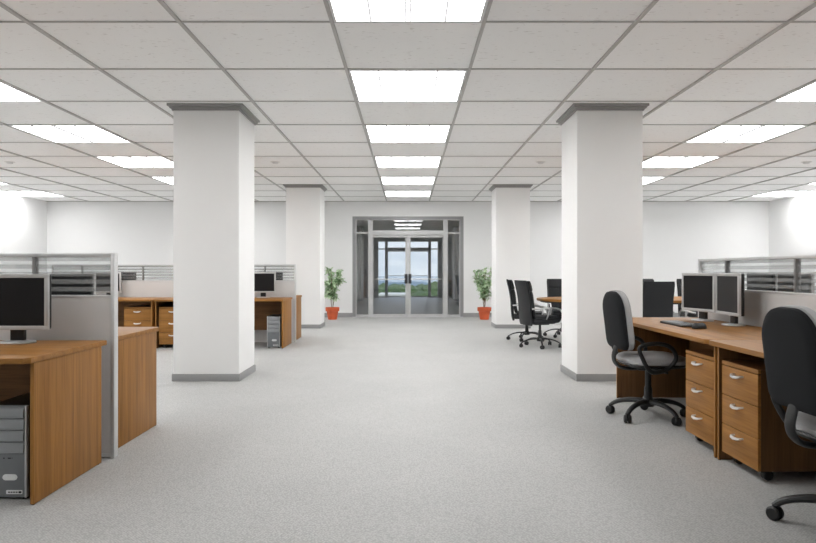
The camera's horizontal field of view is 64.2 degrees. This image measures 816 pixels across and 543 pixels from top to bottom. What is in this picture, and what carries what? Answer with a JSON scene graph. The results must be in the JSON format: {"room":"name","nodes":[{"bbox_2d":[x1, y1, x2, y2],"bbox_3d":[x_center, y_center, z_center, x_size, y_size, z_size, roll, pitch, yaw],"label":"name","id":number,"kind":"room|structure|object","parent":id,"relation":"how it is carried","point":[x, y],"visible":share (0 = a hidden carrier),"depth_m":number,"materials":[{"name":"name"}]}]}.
{"room":"open-plan office","nodes":[
{"label":"open-plan office","id":0,"kind":"room"},
{"bbox_2d":[0,193,46,273],"bbox_3d":[-9.267,-0.300,5.599,0.200,2.948,21.814,0,0,0],"label":"wall","id":1,"kind":"structure","parent":0,"point":[23,220],"depth_m":15.46,"materials":[{"name":"white paint"}]},
{"bbox_2d":[357,226,363,298],"bbox_3d":[-2.015,-0.275,22.803,0.170,2.898,12.194,0,0,0],"label":"wall","id":2,"kind":"structure","parent":0,"point":[357,226],"depth_m":25.35,"materials":[{"name":"grey paint"}]},
{"bbox_2d":[357,227,458,301],"bbox_3d":[0.000,-0.275,22.653,3.860,2.898,11.894,0,0,0],"label":"trim","id":3,"kind":"structure","parent":2,"relation":"attached to","point":[361,297],"depth_m":25.60,"materials":[{"name":"grey paint"}]},
{"bbox_2d":[0,297,815,542],"bbox_3d":[0.000,1.234,11.896,18.734,0.120,34.408,0,0,0],"label":"floor","id":4,"kind":"structure","parent":0,"point":[356,429],"depth_m":3.98,"materials":[{"name":"grey carpet"}]},
{"bbox_2d":[0,392,29,497],"bbox_3d":[-2.050,0.930,3.548,0.200,0.487,0.464,0,0,0],"label":"computer tower","id":5,"kind":"object","parent":4,"relation":"on","point":[15,411],"visible":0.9,"depth_m":3.33,"materials":[{"name":"black plastic"}]},
{"bbox_2d":[0,340,106,504],"bbox_3d":[-2.842,0.801,3.612,1.950,0.745,0.835,0,0,0],"label":"office desk","id":6,"kind":"object","parent":4,"relation":"on","point":[62,378],"visible":1,"depth_m":3.59,"materials":[{"name":"brown wood"}]},
{"bbox_2d":[0,274,50,343],"bbox_3d":[-2.330,0.223,3.880,0.420,0.412,0.166,0,0,0],"label":"computer monitor","id":7,"kind":"object","parent":6,"relation":"on","point":[25,299],"visible":1,"depth_m":3.83,"materials":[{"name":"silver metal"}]},
{"bbox_2d":[0,253,117,457],"bbox_3d":[-3.850,0.531,4.100,4.020,1.285,0.054,0,0,0],"label":"wall","id":8,"kind":"structure","parent":4,"relation":"on","point":[73,317],"depth_m":4.08,"materials":[{"name":"fabric"}]},
{"bbox_2d":[124,305,150,326],"bbox_3d":[-4.106,0.862,10.142,0.414,0.625,0.636,0,0,0],"label":"base cabinet","id":9,"kind":"object","parent":4,"relation":"on","point":[139,315],"visible":0.25,"depth_m":9.87,"materials":[{"name":"brown wood"}]},
{"bbox_2d":[118,327,158,447],"bbox_3d":[-2.880,0.801,4.588,1.950,0.745,0.835,0,0,0],"label":"office desk","id":10,"kind":"object","parent":4,"relation":"on","point":[136,345],"visible":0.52,"depth_m":4.58,"materials":[{"name":"brown wood"}]},
{"bbox_2d":[51,274,95,294],"bbox_3d":[-2.310,0.223,4.320,0.420,0.412,0.166,0,0,0],"label":"computer monitor","id":11,"kind":"object","parent":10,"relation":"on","point":[61,284],"visible":0.23,"depth_m":4.33,"materials":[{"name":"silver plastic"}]},
{"bbox_2d":[118,297,170,326],"bbox_3d":[-4.840,0.801,10.193,1.950,0.745,0.835,0,0,0],"label":"office desk","id":12,"kind":"object","parent":4,"relation":"on","point":[123,302],"visible":0.11,"depth_m":10.50,"materials":[{"name":"brown wood"}]},
{"bbox_2d":[95,272,121,294],"bbox_3d":[-4.810,0.223,10.460,0.420,0.412,0.166,0,0,0],"label":"computer monitor","id":13,"kind":"object","parent":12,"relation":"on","point":[103,279],"visible":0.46,"depth_m":10.41,"materials":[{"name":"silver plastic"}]},
{"bbox_2d":[159,305,172,347],"bbox_3d":[-3.575,0.862,10.142,0.414,0.625,0.636,0,0,0],"label":"base cabinet","id":14,"kind":"object","parent":4,"relation":"on","point":[165,312],"visible":0.36,"depth_m":9.87,"materials":[{"name":"brown wood"}]},
{"bbox_2d":[51,264,295,342],"bbox_3d":[-3.850,0.531,10.680,4.020,1.285,0.054,0,0,0],"label":"wall","id":15,"kind":"structure","parent":4,"relation":"on","point":[130,288],"depth_m":10.66,"materials":[{"name":"fabric"}]},
{"bbox_2d":[167,103,259,380],"bbox_3d":[-2.150,-0.300,7.270,0.804,2.948,0.804,0,0,0],"label":"column","id":16,"kind":"structure","parent":4,"relation":"on","point":[213,143],"depth_m":6.92,"materials":[{"name":"paint"}]},
{"bbox_2d":[154,297,292,348],"bbox_3d":[-2.860,0.801,10.193,1.950,0.745,0.835,0,0,0],"label":"office desk","id":17,"kind":"object","parent":4,"relation":"on","point":[263,307],"visible":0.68,"depth_m":10.29,"materials":[{"name":"brown wood"}]},
{"bbox_2d":[254,272,275,297],"bbox_3d":[-2.330,0.223,10.460,0.420,0.412,0.166,0,0,0],"label":"computer monitor","id":18,"kind":"object","parent":17,"relation":"on","point":[264,282],"visible":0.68,"depth_m":10.41,"materials":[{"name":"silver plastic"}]},
{"bbox_2d":[267,314,281,347],"bbox_3d":[-2.050,0.930,10.128,0.200,0.487,0.464,0,0,0],"label":"computer tower","id":19,"kind":"object","parent":4,"relation":"on","point":[274,321],"visible":0.95,"depth_m":9.91,"materials":[{"name":"black plastic"}]},
{"bbox_2d":[296,295,301,339],"bbox_3d":[-2.860,0.801,11.168,1.950,0.745,0.835,0,0,0],"label":"office desk","id":20,"kind":"object","parent":4,"relation":"on","point":[298,297],"visible":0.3,"depth_m":11.23,"materials":[{"name":"brown wood"}]},
{"bbox_2d":[276,272,282,279],"bbox_3d":[-2.310,0.223,10.900,0.420,0.412,0.166,0,0,0],"label":"computer monitor","id":21,"kind":"object","parent":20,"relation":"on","point":[279,275],"visible":0.09,"depth_m":10.90,"materials":[{"name":"silver metal"}]},
{"bbox_2d":[283,184,326,327],"bbox_3d":[-2.150,-0.300,13.660,0.804,2.948,0.804,0,0,0],"label":"column","id":22,"kind":"structure","parent":4,"relation":"on","point":[304,202],"depth_m":13.31,"materials":[{"name":"paint"}]},
{"bbox_2d":[324,267,346,319],"bbox_3d":[-1.854,0.536,15.760,0.602,1.277,0.643,0,0,44],"label":"potted plant","id":23,"kind":"object","parent":4,"relation":"on","point":[331,289],"visible":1,"depth_m":15.66,"materials":[{"name":"green plant"}]},
{"bbox_2d":[472,267,491,319],"bbox_3d":[1.856,0.536,15.725,0.643,1.277,0.602,0,0,7],"label":"potted plant","id":24,"kind":"object","parent":4,"relation":"on","point":[484,312],"visible":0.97,"depth_m":15.66,"materials":[{"name":"green plant"}]},
{"bbox_2d":[489,184,532,327],"bbox_3d":[2.150,-0.300,13.660,0.804,2.948,0.804,0,0,0],"label":"column","id":25,"kind":"structure","parent":4,"relation":"on","point":[510,202],"depth_m":13.31,"materials":[{"name":"paint"}]},
{"bbox_2d":[506,279,543,341],"bbox_3d":[1.990,0.659,11.054,0.641,1.030,0.667,0,0,8],"label":"chair","id":26,"kind":"object","parent":4,"relation":"on","point":[510,284],"visible":0.59,"depth_m":10.88,"materials":[{"name":"black fabric"}]},
{"bbox_2d":[514,280,561,348],"bbox_3d":[2.011,0.659,10.043,0.641,1.030,0.667,0,0,-14],"label":"chair","id":27,"kind":"object","parent":4,"relation":"on","point":[527,316],"visible":0.98,"depth_m":9.88,"materials":[{"name":"black fabric"}]},
{"bbox_2d":[543,279,561,337],"bbox_3d":[2.770,0.659,11.680,0.667,1.030,0.641,0,0,0],"label":"chair","id":28,"kind":"object","parent":4,"relation":"on","point":[554,286],"visible":0.45,"depth_m":11.84,"materials":[{"name":"black fabric"}]},
{"bbox_2d":[556,103,648,380],"bbox_3d":[2.150,-0.300,7.270,0.804,2.948,0.804,0,0,0],"label":"column","id":29,"kind":"structure","parent":4,"relation":"on","point":[602,143],"depth_m":6.92,"materials":[{"name":"paint"}]},
{"bbox_2d":[537,296,681,303],"bbox_3d":[3.885,0.800,10.150,3.720,0.748,1.560,0,0,0],"label":"meeting table","id":30,"kind":"object","parent":4,"relation":"on","point":[677,299],"visible":0.18,"depth_m":9.85,"materials":[{"name":"brown wood"}]},
{"bbox_2d":[603,290,685,425],"bbox_3d":[1.932,0.664,5.209,0.663,1.020,0.640,0,0,-4],"label":"office chair","id":31,"kind":"object","parent":4,"relation":"on","point":[617,313],"visible":0.98,"depth_m":5.06,"materials":[{"name":"black fabric"}]},
{"bbox_2d":[643,279,653,281],"bbox_3d":[4.300,0.659,11.680,0.667,1.030,0.641,0,0,0],"label":"chair","id":32,"kind":"object","parent":4,"relation":"on","point":[644,280],"visible":0.02,"depth_m":11.89,"materials":[{"name":"black fabric"}]},
{"bbox_2d":[643,282,674,316],"bbox_3d":[3.430,0.659,9.170,0.667,1.030,0.641,0,0,0],"label":"chair","id":33,"kind":"object","parent":4,"relation":"on","point":[658,297],"visible":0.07,"depth_m":8.91,"materials":[{"name":"black fabric"}]},
{"bbox_2d":[676,279,695,316],"bbox_3d":[5.160,0.659,11.680,0.667,1.030,0.641,0,0,0],"label":"chair","id":34,"kind":"object","parent":4,"relation":"on","point":[679,281],"visible":0.09,"depth_m":11.85,"materials":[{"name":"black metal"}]},
{"bbox_2d":[678,310,697,316],"bbox_3d":[4.160,0.659,9.070,0.667,1.030,0.641,0,0,0],"label":"chair","id":35,"kind":"object","parent":4,"relation":"on","point":[685,311],"visible":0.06,"depth_m":9.06,"materials":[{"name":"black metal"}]},
{"bbox_2d":[616,317,761,457],"bbox_3d":[2.284,0.801,5.050,0.835,0.745,1.950,0,0,0],"label":"office desk","id":36,"kind":"object","parent":4,"relation":"on","point":[629,383],"visible":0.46,"depth_m":6.00,"materials":[{"name":"brown wood"}]},
{"bbox_2d":[660,320,693,326],"bbox_3d":[2.165,0.419,5.170,0.155,0.020,0.440,0,0,0],"label":"keyboard","id":37,"kind":"object","parent":36,"relation":"on","point":[670,322],"visible":0.93,"depth_m":5.16,"materials":[{"name":"black plastic"}]},
{"bbox_2d":[682,273,715,321],"bbox_3d":[2.541,0.223,5.607,0.166,0.412,0.420,0,0,-14],"label":"computer monitor","id":38,"kind":"object","parent":36,"relation":"on","point":[698,289],"visible":0.91,"depth_m":5.58,"materials":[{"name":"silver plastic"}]},
{"bbox_2d":[692,323,706,328],"bbox_3d":[2.165,0.407,4.830,0.112,0.044,0.062,0,0,-15],"label":"computer mouse","id":39,"kind":"object","parent":36,"relation":"on","point":[695,325],"visible":1,"depth_m":4.80,"materials":[{"name":"black plastic"}]},
{"bbox_2d":[716,273,745,325],"bbox_3d":[2.567,0.223,5.128,0.166,0.412,0.420,0,0,3],"label":"computer monitor","id":40,"kind":"object","parent":36,"relation":"on","point":[730,287],"visible":1,"depth_m":5.07,"materials":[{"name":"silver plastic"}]},
{"bbox_2d":[686,350,713,445],"bbox_3d":[2.214,0.862,4.332,0.636,0.625,0.414,0,0,0],"label":"base cabinet","id":41,"kind":"object","parent":4,"relation":"on","point":[699,363],"visible":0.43,"depth_m":4.31,"materials":[{"name":"brown wood"}]},
{"bbox_2d":[709,340,763,459],"bbox_3d":[2.284,0.801,3.085,0.835,0.745,1.950,0,0,0],"label":"office desk","id":42,"kind":"object","parent":4,"relation":"on","point":[726,349],"visible":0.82,"depth_m":4.03,"materials":[{"name":"brown wood"}]},
{"bbox_2d":[698,254,815,326],"bbox_3d":[2.737,0.531,4.070,0.054,1.285,4.020,0,0,0],"label":"wall","id":43,"kind":"structure","parent":4,"relation":"on","point":[758,303],"depth_m":4.95,"materials":[{"name":"fabric"}]},
{"bbox_2d":[722,360,815,480],"bbox_3d":[2.214,0.862,3.808,0.636,0.625,0.414,0,0,0],"label":"base cabinet","id":44,"kind":"object","parent":4,"relation":"on","point":[754,434],"visible":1,"depth_m":3.64,"materials":[{"name":"brown wood"}]},
{"bbox_2d":[762,305,815,520],"bbox_3d":[1.987,0.664,2.899,0.663,1.020,0.640,0,0,-2],"label":"office chair","id":45,"kind":"object","parent":4,"relation":"on","point":[788,331],"visible":1,"depth_m":2.88,"materials":[{"name":"black fabric"}]},
{"bbox_3d":[-4.840,0.801,11.168,1.950,0.745,0.835,0,0,0],"label":"office desk","id":46,"kind":"object","parent":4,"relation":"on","visible":0},
{"bbox_2d":[122,272,136,279],"bbox_3d":[-4.780,0.223,10.900,0.420,0.412,0.166,0,0,0],"label":"computer monitor","id":47,"kind":"object","parent":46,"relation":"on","point":[125,275],"visible":0.12,"depth_m":10.90,"materials":[{"name":"silver metal"}]},
{"bbox_3d":[3.259,0.801,5.050,0.835,0.745,1.950,0,0,0],"label":"office desk","id":48,"kind":"object","parent":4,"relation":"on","visible":0},
{"bbox_2d":[747,273,777,290],"bbox_3d":[3.002,0.223,5.570,0.166,0.412,0.420,0,0,0],"label":"computer monitor","id":49,"kind":"object","parent":48,"relation":"on","point":[755,281],"visible":0.25,"depth_m":5.51,"materials":[{"name":"silver metal"}]},
{"bbox_2d":[777,273,814,292],"bbox_3d":[3.002,0.223,5.090,0.166,0.412,0.420,0,0,0],"label":"computer monitor","id":50,"kind":"object","parent":48,"relation":"on","point":[785,281],"visible":0.23,"depth_m":5.08,"materials":[{"name":"plastic"}]},
{"bbox_2d":[0,0,815,200],"bbox_3d":[0.000,-1.834,5.649,18.734,0.120,21.914,0,0,0],"label":"ceiling","id":51,"kind":"structure","parent":0,"point":[106,45],"depth_m":6.18,"materials":[{"name":"tile"}]},
{"bbox_2d":[0,82,41,101],"bbox_3d":[-4.314,-1.765,6.239,1.046,0.016,1.055,0,0,0],"label":"recessed light","id":52,"kind":"object","parent":51,"relation":"in","point":[7,93],"visible":1,"depth_m":6.55,"materials":[{"name":"white plastic"}]},
{"bbox_2d":[0,191,63,196],"bbox_3d":[-8.628,-1.765,14.885,1.046,0.016,1.055,0,0,0],"label":"recessed light","id":53,"kind":"object","parent":51,"relation":"in","point":[17,193],"visible":1,"depth_m":14.88,"materials":[{"name":"white plastic"}]},
{"bbox_2d":[0,191,49,193],"bbox_3d":[-8.628,-1.770,14.885,1.006,0.006,1.015,0,0,0],"label":"diffuser","id":54,"kind":"object","parent":53,"relation":"attached to","point":[6,192],"depth_m":14.63,"materials":[{"name":"white plastic"}]},
{"bbox_2d":[9,125,130,142],"bbox_3d":[-4.314,-1.765,8.400,1.046,0.016,1.055,0,0,0],"label":"recessed light","id":55,"kind":"object","parent":51,"relation":"in","point":[54,133],"visible":0.96,"depth_m":8.35,"materials":[{"name":"white plastic"}]},
{"bbox_2d":[96,157,172,167],"bbox_3d":[-4.314,-1.765,10.562,1.046,0.016,1.055,0,0,0],"label":"recessed light","id":56,"kind":"object","parent":51,"relation":"in","point":[126,162],"visible":0.84,"depth_m":10.53,"materials":[{"name":"white plastic"}]},
{"bbox_2d":[151,177,172,184],"bbox_3d":[-4.314,-1.765,12.723,1.046,0.016,1.055,0,0,0],"label":"recessed light","id":57,"kind":"object","parent":51,"relation":"in","point":[169,180],"visible":0.29,"depth_m":12.55,"materials":[{"name":"white plastic"}]},
{"bbox_2d":[348,70,467,101],"bbox_3d":[0.000,-1.765,6.239,1.046,0.016,1.055,0,0,0],"label":"recessed light","id":58,"kind":"object","parent":51,"relation":"in","point":[368,85],"visible":1,"depth_m":6.19,"materials":[{"name":"white plastic"}]},
{"bbox_2d":[328,0,487,21],"bbox_3d":[0.000,-1.765,4.078,1.046,0.016,1.055,0,0,0],"label":"recessed light","id":59,"kind":"object","parent":51,"relation":"in","point":[341,10],"visible":1,"depth_m":4.40,"materials":[{"name":"white plastic"}]},
{"bbox_2d":[365,125,450,142],"bbox_3d":[0.000,-1.765,8.400,1.046,0.016,1.055,0,0,0],"label":"recessed light","id":60,"kind":"object","parent":51,"relation":"in","point":[376,133],"visible":1,"depth_m":8.35,"materials":[{"name":"white plastic"}]},
{"bbox_2d":[374,157,441,167],"bbox_3d":[0.000,-1.765,10.562,1.046,0.016,1.055,0,0,0],"label":"recessed light","id":61,"kind":"object","parent":51,"relation":"in","point":[381,162],"visible":1,"depth_m":10.59,"materials":[{"name":"white plastic"}]},
{"bbox_2d":[380,177,435,184],"bbox_3d":[0.000,-1.765,12.723,1.046,0.016,1.055,0,0,0],"label":"recessed light","id":62,"kind":"object","parent":51,"relation":"in","point":[385,180],"visible":1,"depth_m":12.69,"materials":[{"name":"white plastic"}]},
{"bbox_2d":[384,191,431,196],"bbox_3d":[0.000,-1.765,14.885,1.046,0.016,1.055,0,0,0],"label":"recessed light","id":63,"kind":"object","parent":51,"relation":"in","point":[387,193],"visible":1,"depth_m":14.82,"materials":[{"name":"white plastic"}]},
{"bbox_2d":[385,191,430,193],"bbox_3d":[0.000,-1.770,14.885,1.006,0.006,1.015,0,0,0],"label":"diffuser","id":64,"kind":"object","parent":63,"relation":"attached to","point":[386,192],"depth_m":14.63,"materials":[{"name":"white plastic"}]},
{"bbox_2d":[0,21,815,201],"bbox_3d":[0.000,-1.764,5.695,18.334,0.020,21.622,0,0,0],"label":"ceiling grid","id":65,"kind":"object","parent":51,"relation":"attached to","point":[0,21],"depth_m":6.77,"materials":[{"name":"metal"}]},
{"bbox_2d":[0,0,815,201],"bbox_3d":[0.000,-1.765,5.699,16.202,0.018,21.614,0,0,0],"label":"ceiling grid","id":66,"kind":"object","parent":51,"relation":"attached to","point":[165,6],"depth_m":6.70,"materials":[{"name":"metal"}]},
{"bbox_2d":[643,177,664,184],"bbox_3d":[4.314,-1.765,12.723,1.046,0.016,1.055,0,0,0],"label":"recessed light","id":67,"kind":"object","parent":51,"relation":"in","point":[646,180],"visible":0.29,"depth_m":12.55,"materials":[{"name":"white plastic"}]},
{"bbox_2d":[643,157,719,167],"bbox_3d":[4.314,-1.765,10.562,1.046,0.016,1.055,0,0,0],"label":"recessed light","id":68,"kind":"object","parent":51,"relation":"in","point":[655,162],"visible":0.85,"depth_m":10.53,"materials":[{"name":"white plastic"}]},
{"bbox_2d":[685,125,806,142],"bbox_3d":[4.314,-1.765,8.400,1.046,0.016,1.055,0,0,0],"label":"recessed light","id":69,"kind":"object","parent":51,"relation":"in","point":[724,133],"visible":0.97,"depth_m":8.35,"materials":[{"name":"white plastic"}]},
{"bbox_2d":[752,191,815,196],"bbox_3d":[8.628,-1.765,14.885,1.046,0.016,1.055,0,0,0],"label":"recessed light","id":70,"kind":"object","parent":51,"relation":"in","point":[776,193],"visible":1,"depth_m":14.88,"materials":[{"name":"white plastic"}]},
{"bbox_2d":[766,191,815,193],"bbox_3d":[8.628,-1.770,14.885,1.006,0.006,1.015,0,0,0],"label":"diffuser","id":71,"kind":"object","parent":70,"relation":"attached to","point":[776,192],"depth_m":14.63,"materials":[{"name":"white plastic"}]},
{"bbox_2d":[774,82,815,101],"bbox_3d":[4.314,-1.765,6.239,1.046,0.016,1.055,0,0,0],"label":"recessed light","id":72,"kind":"object","parent":51,"relation":"in","point":[808,93],"visible":1,"depth_m":6.55,"materials":[{"name":"white plastic"}]},
{"bbox_2d":[47,202,768,312],"bbox_3d":[0.000,-0.300,16.606,18.734,2.948,0.200,0,0,0],"label":"wall","id":73,"kind":"structure","parent":0,"point":[676,235],"depth_m":16.50,"materials":[{"name":"white paint"}]},
{"bbox_2d":[373,235,407,316],"bbox_3d":[-0.448,0.126,16.554,0.887,2.073,0.107,0,0,0],"label":"door","id":74,"kind":"structure","parent":73,"relation":"in","point":[405,236],"depth_m":16.57,"materials":[{"name":"grey metal"}]},
{"bbox_2d":[356,219,459,316],"bbox_3d":[0.000,-0.069,16.583,2.660,2.485,0.105,0,0,0],"label":"trim","id":75,"kind":"structure","parent":73,"relation":"attached to","point":[371,232],"depth_m":16.54,"materials":[{"name":"grey metal"}]},
{"bbox_2d":[352,216,463,316],"bbox_3d":[0.000,-0.106,16.591,2.820,2.560,0.170,0,0,0],"label":"trim","id":76,"kind":"structure","parent":73,"relation":"attached to","point":[354,218],"depth_m":16.50,"materials":[{"name":"grey metal"}]},
{"bbox_2d":[408,235,442,316],"bbox_3d":[0.448,0.126,16.554,0.887,2.073,0.107,0,0,0],"label":"door","id":77,"kind":"structure","parent":73,"relation":"in","point":[409,236],"depth_m":16.57,"materials":[{"name":"grey metal"}]},
{"bbox_2d":[324,313,684,316],"bbox_3d":[0.000,1.119,16.497,18.334,0.110,0.018,0,0,0],"label":"baseboard","id":78,"kind":"structure","parent":73,"relation":"attached to","point":[325,314],"depth_m":16.49,"materials":[{"name":"grey plastic"}]},
{"bbox_2d":[364,234,451,297],"bbox_3d":[0.000,-0.275,28.700,3.860,2.898,0.200,0,0,0],"label":"wall","id":79,"kind":"structure","parent":0,"point":[365,235],"depth_m":28.60,"materials":[{"name":"glass"},{"name":"grey metal"}]},
{"bbox_2d":[388,250,404,296],"bbox_3d":[-0.448,0.126,28.619,0.887,2.073,0.107,0,0,0],"label":"door","id":80,"kind":"structure","parent":79,"relation":"in","point":[388,250],"depth_m":28.63,"materials":[{"name":"grey metal"}]},
{"bbox_2d":[376,239,439,297],"bbox_3d":[0.000,-0.069,28.648,2.660,2.485,0.105,0,0,0],"label":"trim","id":81,"kind":"structure","parent":79,"relation":"attached to","point":[386,248],"depth_m":28.60,"materials":[{"name":"grey metal"}]},
{"bbox_2d":[411,250,427,296],"bbox_3d":[0.448,0.126,28.619,0.887,2.073,0.107,0,0,0],"label":"door","id":82,"kind":"structure","parent":79,"relation":"in","point":[411,250],"depth_m":28.63,"materials":[{"name":"grey metal"}]},
{"bbox_2d":[357,221,458,231],"bbox_3d":[0.000,-1.809,22.803,4.200,0.170,12.194,0,0,0],"label":"ceiling","id":83,"kind":"structure","parent":0,"point":[377,225],"depth_m":24.63,"materials":[{"name":"grey paint"}]},
{"bbox_2d":[452,226,458,298],"bbox_3d":[2.015,-0.275,22.803,0.170,2.898,12.194,0,0,0],"label":"wall","id":84,"kind":"structure","parent":0,"point":[458,226],"depth_m":25.35,"materials":[{"name":"grey paint"}]},
{"bbox_2d":[769,193,815,292],"bbox_3d":[9.267,-0.300,5.599,0.200,2.948,21.814,0,0,0],"label":"wall","id":85,"kind":"structure","parent":0,"point":[792,220],"depth_m":15.50,"materials":[{"name":"white paint"}]},
{"label":"outside","id":86,"kind":"structure","parent":0,"visible":0},
{"bbox_2d":[378,276,437,282],"bbox_3d":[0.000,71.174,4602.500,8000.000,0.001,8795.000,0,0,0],"label":"sea","id":87,"kind":"structure","parent":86,"point":[379,277],"depth_m":6168.77,"materials":[{"name":"liquid"}]},
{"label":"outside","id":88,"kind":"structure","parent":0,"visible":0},
{"bbox_3d":[0.000,9.323,120.000,240.000,2.617,180.000,0,0,0],"label":"ground","id":89,"kind":"structure","parent":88,"visible":0},
{"bbox_2d":[378,292,404,295],"bbox_3d":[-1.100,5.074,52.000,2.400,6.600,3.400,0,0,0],"label":"house","id":90,"kind":"structure","parent":89,"relation":"on","point":[381,293],"depth_m":50.30,"materials":[{"name":"white"}]},
{"bbox_2d":[378,281,437,295],"bbox_3d":[-0.388,7.145,125.320,58.761,12.297,135.284,0,0,0],"label":"forest","id":91,"kind":"object","parent":89,"relation":"on","point":[419,290],"visible":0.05,"depth_m":64.74,"materials":[{"name":"green plant"}]},
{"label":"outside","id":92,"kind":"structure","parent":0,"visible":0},
{"bbox_2d":[378,280,427,285],"bbox_3d":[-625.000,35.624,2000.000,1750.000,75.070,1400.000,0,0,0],"label":"hill","id":93,"kind":"structure","parent":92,"point":[415,283],"depth_m":1925.98,"materials":[{"name":"blue"}]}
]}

